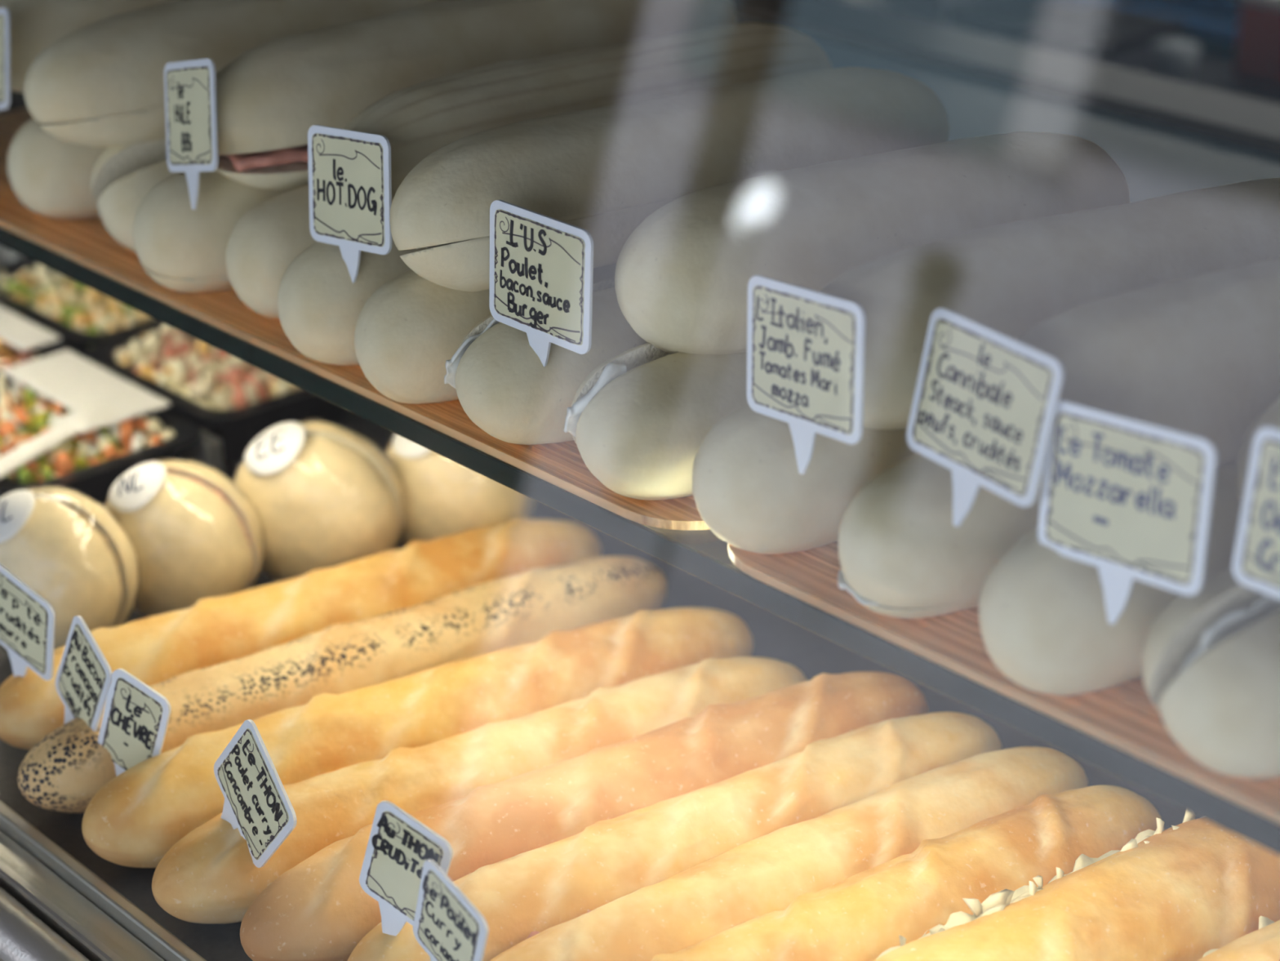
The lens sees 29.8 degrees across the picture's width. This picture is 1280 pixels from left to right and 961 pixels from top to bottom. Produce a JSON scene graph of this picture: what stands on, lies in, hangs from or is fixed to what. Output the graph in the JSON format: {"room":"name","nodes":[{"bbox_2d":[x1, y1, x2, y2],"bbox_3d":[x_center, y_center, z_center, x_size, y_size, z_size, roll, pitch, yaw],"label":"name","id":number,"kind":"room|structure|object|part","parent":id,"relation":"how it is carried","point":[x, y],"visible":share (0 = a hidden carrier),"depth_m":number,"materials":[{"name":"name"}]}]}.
{"room":"food shop","nodes":[
{"label":"food shop","id":0,"kind":"room"},
{"bbox_3d":[0.751,1.312,0.900,4.050,0.100,5.750,-22,33,-38],"label":"floor","id":1,"kind":"structure","parent":0,"visible":0},
{"bbox_2d":[0,0,1279,960],"bbox_3d":[0.030,0.162,1.433,0.979,1.535,2.674,-22,33,-38],"label":"display case","id":2,"kind":"object","parent":1,"relation":"on","point":[60,900],"visible":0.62,"depth_m":1.47,"materials":[{"name":"silver metal"}]},
{"bbox_2d":[0,257,36,272],"bbox_3d":[-0.521,-0.147,1.717,0.212,0.038,0.162,-22,33,-38],"label":"tray","id":3,"kind":"object","parent":2,"relation":"on","point":[23,261],"visible":0.02,"depth_m":1.68,"materials":[{"name":"black plastic"}]},
{"bbox_2d":[0,244,24,262],"bbox_3d":[-0.520,-0.162,1.710,0.175,0.030,0.137,-22,33,-38],"label":"salad","id":4,"kind":"object","parent":3,"relation":"on","point":[6,255],"visible":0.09,"depth_m":1.72,"materials":[{"name":"food"}]},
{"bbox_2d":[0,306,66,378],"bbox_3d":[-0.460,-0.075,1.549,0.130,0.049,0.160,-22,33,-38],"label":"tray","id":5,"kind":"object","parent":2,"relation":"on","point":[24,335],"visible":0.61,"depth_m":1.53,"materials":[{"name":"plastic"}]},
{"bbox_2d":[0,339,39,368],"bbox_3d":[-0.460,-0.085,1.544,0.112,0.032,0.134,-22,33,-38],"label":"salad","id":6,"kind":"object","parent":5,"relation":"in","point":[10,355],"visible":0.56,"depth_m":1.53,"materials":[{"name":"multicoloured food"}]},
{"bbox_3d":[-0.428,-0.108,1.567,0.028,0.003,0.144,-22,33,-38],"label":"lid","id":7,"kind":"part","parent":5,"relation":"part of","materials":[{"name":"white"}]},
{"bbox_3d":[-0.312,0.181,1.087,0.023,0.023,2.650,-22,33,-38],"label":"round rail","id":8,"kind":"part","parent":2,"relation":"part of","materials":[{"name":"silver metal"}]},
{"bbox_2d":[0,485,140,649],"bbox_3d":[-0.304,0.047,1.242,0.091,0.093,0.069,8,26,16],"label":"bun","id":9,"kind":"object","parent":2,"relation":"on","point":[63,544],"visible":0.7,"depth_m":1.21,"materials":[{"name":"white food"}]},
{"bbox_2d":[0,262,164,359],"bbox_3d":[-0.363,-0.113,1.644,0.127,0.038,0.160,-22,33,-38],"label":"tray","id":10,"kind":"object","parent":2,"relation":"on","point":[76,340],"visible":0.22,"depth_m":1.58,"materials":[{"name":"black plastic"}]},
{"bbox_2d":[0,262,153,349],"bbox_3d":[-0.364,-0.127,1.636,0.108,0.031,0.137,-22,33,-38],"label":"salad","id":11,"kind":"object","parent":10,"relation":"on","point":[58,295],"visible":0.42,"depth_m":1.62,"materials":[{"name":"multicoloured food"}]},
{"bbox_2d":[0,350,200,507],"bbox_3d":[-0.354,-0.021,1.434,0.130,0.049,0.160,-22,33,-38],"label":"tray","id":12,"kind":"object","parent":2,"relation":"on","point":[66,378],"visible":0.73,"depth_m":1.43,"materials":[{"name":"black plastic"}]},
{"bbox_3d":[-0.337,-0.056,1.456,0.048,0.003,0.117,-22,33,-38],"label":"lid","id":13,"kind":"part","parent":12,"relation":"part of","materials":[{"name":"white"}]},
{"bbox_2d":[0,374,175,481],"bbox_3d":[-0.353,-0.032,1.431,0.113,0.030,0.135,-22,33,-38],"label":"salad","id":14,"kind":"object","parent":12,"relation":"in","point":[25,414],"visible":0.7,"depth_m":1.41,"materials":[{"name":"multicoloured food"}]},
{"bbox_2d":[0,405,112,478],"bbox_3d":[-0.341,-0.023,1.383,0.028,0.008,0.107,12,28,24],"label":"serving spoon","id":15,"kind":"object","parent":14,"relation":"in","point":[87,419],"visible":1,"depth_m":1.39,"materials":[{"name":"white plastic"}]},
{"bbox_3d":[-0.348,-0.017,1.370,0.016,0.004,0.075,12,28,24],"label":"handle","id":16,"kind":"part","parent":15,"relation":"part of","materials":[{"name":"white plastic"}]},
{"bbox_2d":[14,346,224,475],"bbox_3d":[-0.424,-0.086,1.596,0.012,0.030,0.500,-22,33,-38],"label":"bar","id":17,"kind":"object","parent":2,"relation":"on","point":[207,450],"visible":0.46,"depth_m":1.43,"materials":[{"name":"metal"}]},
{"bbox_2d":[102,458,265,617],"bbox_3d":[-0.244,0.032,1.273,0.091,0.092,0.068,7,26,14],"label":"bun","id":18,"kind":"object","parent":2,"relation":"on","point":[195,536],"visible":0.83,"depth_m":1.24,"materials":[{"name":"white food"}]},
{"bbox_2d":[86,324,347,462],"bbox_3d":[-0.260,-0.059,1.529,0.127,0.038,0.160,-22,33,-38],"label":"tray","id":19,"kind":"object","parent":2,"relation":"on","point":[237,428],"visible":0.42,"depth_m":1.47,"materials":[{"name":"black plastic"}]},
{"bbox_2d":[114,324,300,409],"bbox_3d":[-0.262,-0.074,1.522,0.110,0.031,0.133,-22,33,-38],"label":"salad","id":20,"kind":"object","parent":19,"relation":"on","point":[210,376],"visible":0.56,"depth_m":1.50,"materials":[{"name":"multicoloured food"}]},
{"bbox_2d":[0,516,601,749],"bbox_3d":[-0.167,0.073,1.229,0.343,0.054,0.057,-16,29,-30],"label":"baguette","id":21,"kind":"object","parent":2,"relation":"on","point":[158,648],"visible":0.59,"depth_m":1.20,"materials":[{"name":"food"}]},
{"bbox_2d":[0,563,55,680],"bbox_3d":[-0.290,0.070,1.124,0.058,0.072,0.010,20,32,36],"label":"card","id":22,"kind":"object","parent":21,"relation":"on","point":[27,620],"visible":1,"depth_m":1.12,"materials":[{"name":"white plastic"}]},
{"bbox_2d":[231,418,407,582],"bbox_3d":[-0.175,0.014,1.305,0.098,0.100,0.069,4,25,8],"label":"bun","id":23,"kind":"object","parent":2,"relation":"on","point":[324,495],"visible":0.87,"depth_m":1.27,"materials":[{"name":"white food"}]},
{"bbox_2d":[17,555,667,813],"bbox_3d":[-0.135,0.094,1.185,0.358,0.053,0.057,-16,29,-30],"label":"baguette","id":24,"kind":"object","parent":2,"relation":"on","point":[64,771],"visible":0.65,"depth_m":1.17,"materials":[{"name":"beige food"}]},
{"bbox_2d":[55,615,112,731],"bbox_3d":[-0.255,0.096,1.103,0.009,0.070,0.054,-20,32,-37],"label":"card","id":25,"kind":"object","parent":24,"relation":"on","point":[84,677],"visible":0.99,"depth_m":1.10,"materials":[{"name":"white plastic"}]},
{"bbox_2d":[97,668,171,775],"bbox_3d":[-0.228,0.118,1.084,0.045,0.071,0.006,13,28,25],"label":"card","id":26,"kind":"object","parent":24,"relation":"on","point":[135,718],"visible":0.88,"depth_m":1.08,"materials":[{"name":"white plastic"}]},
{"bbox_2d":[81,607,753,867],"bbox_3d":[-0.095,0.115,1.136,0.350,0.056,0.058,-14,29,-28],"label":"baguette","id":27,"kind":"object","parent":2,"relation":"on","point":[134,819],"visible":0.68,"depth_m":1.11,"materials":[{"name":"food"}]},
{"bbox_2d":[382,433,537,547],"bbox_3d":[-0.102,0.004,1.334,0.090,0.092,0.069,6,26,12],"label":"bun","id":28,"kind":"object","parent":2,"relation":"on","point":[445,497],"visible":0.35,"depth_m":1.30,"materials":[{"name":"white food"}]},
{"bbox_2d":[151,656,808,923],"bbox_3d":[-0.063,0.135,1.097,0.337,0.053,0.054,-15,29,-29],"label":"baguette","id":29,"kind":"object","parent":2,"relation":"on","point":[210,875],"visible":0.62,"depth_m":1.06,"materials":[{"name":"orange food"}]},
{"bbox_2d":[213,719,297,867],"bbox_3d":[-0.161,0.131,1.003,0.006,0.067,0.067,-18,30,-34],"label":"card","id":30,"kind":"object","parent":29,"relation":"on","point":[257,803],"visible":1,"depth_m":1.00,"materials":[{"name":"white plastic"}]},
{"bbox_2d":[240,671,928,960],"bbox_3d":[-0.013,0.145,1.071,0.357,0.056,0.059,-15,29,-30],"label":"baguette","id":31,"kind":"object","parent":2,"relation":"on","point":[318,908],"visible":0.59,"depth_m":1.04,"materials":[{"name":"orange food"}]},
{"bbox_2d":[0,226,1279,854],"bbox_3d":[0.003,-0.111,1.278,0.483,0.040,2.610,-22,33,-38],"label":"glass shelf","id":32,"kind":"object","parent":2,"relation":"on","point":[1263,831],"visible":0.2,"depth_m":0.93,"materials":[{"name":"black"}]},
{"bbox_2d":[0,107,709,530],"bbox_3d":[-0.095,-0.135,1.277,0.350,0.004,0.702,-22,33,-38],"label":"wooden shelf board","id":33,"kind":"object","parent":32,"relation":"on","point":[88,242],"visible":0.2,"depth_m":1.12,"materials":[{"name":"brown wood"}]},
{"bbox_2d":[7,117,107,219],"bbox_3d":[-0.206,-0.200,1.339,0.303,0.063,0.059,-16,30,-31],"label":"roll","id":34,"kind":"object","parent":33,"relation":"on","point":[51,175],"visible":0.22,"depth_m":1.25,"materials":[{"name":"beige food"}]},
{"bbox_2d":[0,0,179,93],"bbox_3d":[-0.227,-0.272,1.362,0.322,0.066,0.070,-18,30,-33],"label":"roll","id":35,"kind":"object","parent":34,"relation":"on","point":[35,25],"visible":0.12,"depth_m":1.27,"materials":[{"name":"beige food"}]},
{"bbox_2d":[0,7,10,110],"bbox_3d":[-0.344,-0.214,1.259,0.017,0.072,0.064,-19,31,-36],"label":"card","id":36,"kind":"object","parent":35,"relation":"attached to","point":[5,50],"visible":1,"depth_m":1.24,"materials":[{"name":"white plastic"}]},
{"bbox_2d":[91,138,178,251],"bbox_3d":[-0.149,-0.177,1.293,0.303,0.068,0.070,-17,30,-32],"label":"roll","id":37,"kind":"object","parent":33,"relation":"on","point":[123,175],"visible":0.08,"depth_m":1.21,"materials":[{"name":"beige food"}]},
{"bbox_3d":[-0.158,-0.188,1.302,0.302,0.055,0.039,-16,30,-31],"label":"bread lid","id":38,"kind":"part","parent":37,"relation":"part of","materials":[{"name":"beige food"}]},
{"bbox_2d":[23,0,448,146],"bbox_3d":[-0.174,-0.233,1.279,0.329,0.069,0.070,-18,31,-34],"label":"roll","id":39,"kind":"object","parent":37,"relation":"on","point":[101,84],"visible":0.42,"depth_m":1.20,"materials":[{"name":"beige food"}]},
{"bbox_2d":[133,169,290,293],"bbox_3d":[-0.118,-0.153,1.238,0.303,0.065,0.060,-16,29,-31],"label":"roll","id":40,"kind":"object","parent":33,"relation":"on","point":[182,248],"visible":0.21,"depth_m":1.16,"materials":[{"name":"beige food"}]},
{"bbox_2d":[164,58,217,209],"bbox_3d":[-0.214,-0.167,1.138,0.013,0.073,0.064,-17,30,-32],"label":"card","id":41,"kind":"object","parent":40,"relation":"on","point":[190,86],"visible":1,"depth_m":1.14,"materials":[{"name":"white plastic"}]},
{"bbox_2d":[215,0,736,190],"bbox_3d":[-0.079,-0.209,1.226,0.331,0.073,0.075,-19,31,-36],"label":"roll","id":42,"kind":"object","parent":40,"relation":"on","point":[269,97],"visible":0.48,"depth_m":1.16,"materials":[{"name":"beige food"}]},
{"bbox_2d":[226,184,316,319],"bbox_3d":[-0.072,-0.140,1.210,0.302,0.063,0.060,-18,31,-34],"label":"sandwich","id":43,"kind":"object","parent":33,"relation":"on","point":[269,236],"visible":0.18,"depth_m":1.12,"materials":[{"name":"beige food"}]},
{"bbox_2d":[277,236,430,365],"bbox_3d":[-0.035,-0.113,1.153,0.303,0.063,0.060,-16,30,-31],"label":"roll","id":44,"kind":"object","parent":33,"relation":"on","point":[320,306],"visible":0.26,"depth_m":1.07,"materials":[{"name":"beige food"}]},
{"bbox_2d":[307,124,391,283],"bbox_3d":[-0.129,-0.121,1.059,0.060,0.072,0.010,22,33,39],"label":"card","id":45,"kind":"object","parent":44,"relation":"on","point":[350,191],"visible":1,"depth_m":1.06,"materials":[{"name":"white plastic"}]},
{"bbox_2d":[343,22,832,202],"bbox_3d":[-0.021,-0.174,1.152,0.280,0.067,0.071,-16,29,-31],"label":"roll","id":46,"kind":"object","parent":44,"relation":"on","point":[418,121],"visible":0.41,"depth_m":1.12,"materials":[{"name":"beige food"}]},
{"bbox_2d":[354,262,616,404],"bbox_3d":[0.004,-0.094,1.113,0.303,0.063,0.060,-16,30,-31],"label":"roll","id":47,"kind":"object","parent":33,"relation":"on","point":[406,332],"visible":0.24,"depth_m":1.03,"materials":[{"name":"beige food"}]},
{"bbox_2d":[390,66,949,292],"bbox_3d":[0.020,-0.137,1.075,0.286,0.074,0.071,-15,29,-28],"label":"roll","id":48,"kind":"object","parent":47,"relation":"on","point":[602,171],"visible":0.66,"depth_m":1.03,"materials":[{"name":"beige food"}]},
{"bbox_2d":[444,278,648,444],"bbox_3d":[0.051,-0.073,1.073,0.303,0.060,0.066,-16,30,-31],"label":"sandwich","id":49,"kind":"object","parent":33,"relation":"on","point":[500,383],"visible":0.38,"depth_m":0.99,"materials":[{"name":"beige food"}]},
{"bbox_3d":[0.039,-0.084,1.087,0.296,0.051,0.022,-16,30,-31],"label":"bread lid","id":50,"kind":"part","parent":49,"relation":"part of","materials":[{"name":"beige food"}]},
{"bbox_2d":[488,200,593,367],"bbox_3d":[-0.041,-0.074,0.975,0.004,0.070,0.061,-22,33,-39],"label":"card","id":51,"kind":"object","parent":49,"relation":"on","point":[541,266],"visible":1,"depth_m":0.97,"materials":[{"name":"white plastic"}]},
{"bbox_2d":[563,342,747,500],"bbox_3d":[0.102,-0.052,1.026,0.303,0.062,0.069,-16,29,-31],"label":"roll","id":52,"kind":"object","parent":33,"relation":"on","point":[639,421],"visible":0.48,"depth_m":0.94,"materials":[{"name":"beige food"}]},
{"bbox_3d":[0.090,-0.063,1.040,0.298,0.054,0.025,-16,30,-31],"label":"bread lid","id":53,"kind":"part","parent":52,"relation":"part of","materials":[{"name":"beige food"}]},
{"bbox_2d":[614,132,1129,355],"bbox_3d":[0.101,-0.102,1.003,0.245,0.069,0.075,-13,28,-27],"label":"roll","id":54,"kind":"object","parent":52,"relation":"on","point":[682,275],"visible":0.68,"depth_m":0.96,"materials":[{"name":"beige food"}]},
{"bbox_2d":[727,540,1279,823],"bbox_3d":[0.386,0.081,0.815,0.350,0.004,0.696,-22,33,-38],"label":"wooden shelf board","id":55,"kind":"object","parent":32,"relation":"on","point":[1124,716],"visible":0.24,"depth_m":0.84,"materials":[{"name":"brown wood"}]},
{"bbox_2d":[692,403,917,554],"bbox_3d":[0.149,-0.033,0.982,0.303,0.063,0.059,-16,30,-31],"label":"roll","id":56,"kind":"object","parent":55,"relation":"on","point":[748,488],"visible":0.32,"depth_m":0.90,"materials":[{"name":"beige food"}]},
{"bbox_2d":[746,275,866,474],"bbox_3d":[0.059,-0.037,0.873,0.006,0.072,0.066,-18,31,-34],"label":"card","id":57,"kind":"object","parent":56,"relation":"on","point":[806,348],"visible":1,"depth_m":0.87,"materials":[{"name":"white plastic"}]},
{"bbox_2d":[818,177,1279,430],"bbox_3d":[0.186,-0.074,0.943,0.286,0.068,0.073,-12,28,-24],"label":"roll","id":58,"kind":"object","parent":56,"relation":"on","point":[1008,279],"visible":0.48,"depth_m":0.90,"materials":[{"name":"beige food"}]},
{"bbox_2d":[837,453,1041,618],"bbox_3d":[0.199,-0.010,0.932,0.303,0.062,0.060,-16,30,-31],"label":"sandwich","id":59,"kind":"object","parent":55,"relation":"on","point":[902,554],"visible":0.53,"depth_m":0.85,"materials":[{"name":"beige food"}]},
{"bbox_2d":[906,307,1064,526],"bbox_3d":[0.115,-0.017,0.820,0.015,0.069,0.066,-16,29,-30],"label":"card","id":60,"kind":"object","parent":59,"relation":"on","point":[985,401],"visible":1,"depth_m":0.81,"materials":[{"name":"white plastic"}]},
{"bbox_2d":[978,461,1242,695],"bbox_3d":[0.245,0.012,0.884,0.303,0.062,0.060,-16,30,-31],"label":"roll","id":61,"kind":"object","parent":55,"relation":"on","point":[1044,625],"visible":0.51,"depth_m":0.80,"materials":[{"name":"beige food"}]},
{"bbox_2d":[1037,400,1217,624],"bbox_3d":[0.156,0.013,0.781,0.010,0.072,0.068,-22,33,-38],"label":"card","id":62,"kind":"object","parent":61,"relation":"on","point":[1126,498],"visible":1,"depth_m":0.78,"materials":[{"name":"white plastic"}]},
{"bbox_2d":[1016,257,1279,488],"bbox_3d":[0.246,-0.049,0.888,0.280,0.069,0.074,-13,28,-26],"label":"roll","id":63,"kind":"object","parent":61,"relation":"on","point":[1199,356],"visible":0.47,"depth_m":0.83,"materials":[{"name":"beige food"}]},
{"bbox_2d":[1142,567,1279,777],"bbox_3d":[0.294,0.034,0.840,0.303,0.067,0.072,-16,30,-31],"label":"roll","id":64,"kind":"object","parent":55,"relation":"on","point":[1211,660],"visible":0.94,"depth_m":0.76,"materials":[{"name":"beige food"}]},
{"bbox_3d":[0.282,0.023,0.853,0.300,0.056,0.030,-16,30,-31],"label":"bread lid","id":65,"kind":"part","parent":64,"relation":"part of","materials":[{"name":"beige food"}]},
{"bbox_2d":[1231,426,1279,599],"bbox_3d":[0.207,0.023,0.735,0.012,0.070,0.060,-19,31,-34],"label":"card","id":66,"kind":"object","parent":64,"relation":"on","point":[1255,566],"visible":1,"depth_m":0.75,"materials":[{"name":"white plastic"}]},
{"bbox_2d":[1236,396,1279,503],"bbox_3d":[0.315,-0.027,0.843,0.264,0.068,0.073,-14,29,-28],"label":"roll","id":67,"kind":"object","parent":64,"relation":"on","point":[1270,416],"visible":0.23,"depth_m":0.79,"materials":[{"name":"beige food"}]},
{"bbox_2d":[346,711,1001,960],"bbox_3d":[0.024,0.160,1.040,0.342,0.057,0.060,-16,30,-31],"label":"baguette","id":68,"kind":"object","parent":2,"relation":"on","point":[541,888],"visible":0.65,"depth_m":1.02,"materials":[{"name":"food"}]},
{"bbox_2d":[359,800,453,935],"bbox_3d":[-0.091,0.156,0.935,0.048,0.071,0.006,16,30,31],"label":"card","id":69,"kind":"object","parent":68,"relation":"on","point":[399,844],"visible":0.85,"depth_m":0.93,"materials":[{"name":"white plastic"}]},
{"bbox_2d":[489,746,1088,960],"bbox_3d":[0.063,0.176,1.012,0.336,0.059,0.059,-17,30,-32],"label":"baguette","id":70,"kind":"object","parent":2,"relation":"on","point":[762,875],"visible":0.64,"depth_m":1.00,"materials":[{"name":"food"}]},
{"bbox_2d":[413,858,488,960],"bbox_3d":[-0.072,0.175,0.910,0.008,0.071,0.051,-18,31,-34],"label":"card","id":71,"kind":"object","parent":70,"relation":"on","point":[447,925],"visible":1,"depth_m":0.90,"materials":[{"name":"white plastic"}]},
{"bbox_2d":[651,784,1164,960],"bbox_3d":[0.102,0.189,0.980,0.312,0.059,0.067,-17,30,-32],"label":"baguette","id":72,"kind":"object","parent":2,"relation":"on","point":[863,915],"visible":0.61,"depth_m":0.98,"materials":[{"name":"food"}]},
{"bbox_2d":[873,810,1279,960],"bbox_3d":[0.166,0.196,0.961,0.326,0.067,0.071,-17,30,-32],"label":"baguette","id":73,"kind":"object","parent":2,"relation":"on","point":[1190,888],"visible":0.87,"depth_m":0.96,"materials":[{"name":"food"}]},
{"bbox_2d":[1195,915,1279,960],"bbox_3d":[0.206,0.220,0.911,0.308,0.064,0.064,-17,30,-32],"label":"baguette","id":74,"kind":"object","parent":2,"relation":"on","point":[1263,944],"visible":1,"depth_m":0.93,"materials":[{"name":"beige food"}]},
{"bbox_2d":[888,10,1279,104],"bbox_3d":[1.247,0.240,2.015,0.640,0.900,4.240,-22,33,-38],"label":"countertop","id":75,"kind":"structure","parent":1,"relation":"on","point":[1212,71],"depth_m":2.28,"materials":[{"name":"grey plastic"}]},
{"bbox_2d":[840,0,891,11],"bbox_3d":[0.195,-0.524,2.536,0.100,0.045,0.140,-22,33,-38],"label":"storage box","id":76,"kind":"object","parent":75,"relation":"on","point":[882,5],"visible":0.02,"depth_m":2.50,"materials":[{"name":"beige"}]},
{"bbox_2d":[946,0,1079,44],"bbox_3d":[0.375,-0.457,2.405,0.102,0.034,0.092,-22,33,-38],"label":"storage box","id":77,"kind":"object","parent":75,"relation":"on","point":[999,19],"visible":0.62,"depth_m":2.38,"materials":[{"name":"grey plastic"}]},
{"bbox_2d":[1020,2,1188,71],"bbox_3d":[0.450,-0.426,2.332,0.128,0.040,0.108,-22,33,-38],"label":"storage box","id":78,"kind":"object","parent":75,"relation":"on","point":[1108,33],"visible":0.82,"depth_m":2.30,"materials":[{"name":"grey plastic"}]},
{"bbox_2d":[1049,0,1239,57],"bbox_3d":[0.524,-0.469,2.434,0.072,0.032,0.312,-22,33,-38],"label":"storage box","id":79,"kind":"object","parent":75,"relation":"on","point":[1214,27],"visible":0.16,"depth_m":2.38,"materials":[{"name":"teal plastic"}]},
{"bbox_2d":[1151,39,1199,84],"bbox_3d":[0.496,-0.383,2.233,0.044,0.045,0.044,-22,33,-38],"label":"paper cup","id":80,"kind":"object","parent":75,"relation":"on","point":[1172,59],"visible":0.66,"depth_m":2.22,"materials":[{"name":"grey paper"}]},
{"bbox_2d":[1233,0,1279,88],"bbox_3d":[0.633,-0.427,2.278,0.128,0.087,0.088,-22,33,-38],"label":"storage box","id":81,"kind":"object","parent":75,"relation":"on","point":[1257,52],"visible":1,"depth_m":2.25,"materials":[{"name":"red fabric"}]},
{"bbox_3d":[0.633,-0.461,2.262,0.128,0.012,0.088,-22,33,-38],"label":"lid","id":82,"kind":"part","parent":81,"relation":"part of","materials":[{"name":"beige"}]}
]}

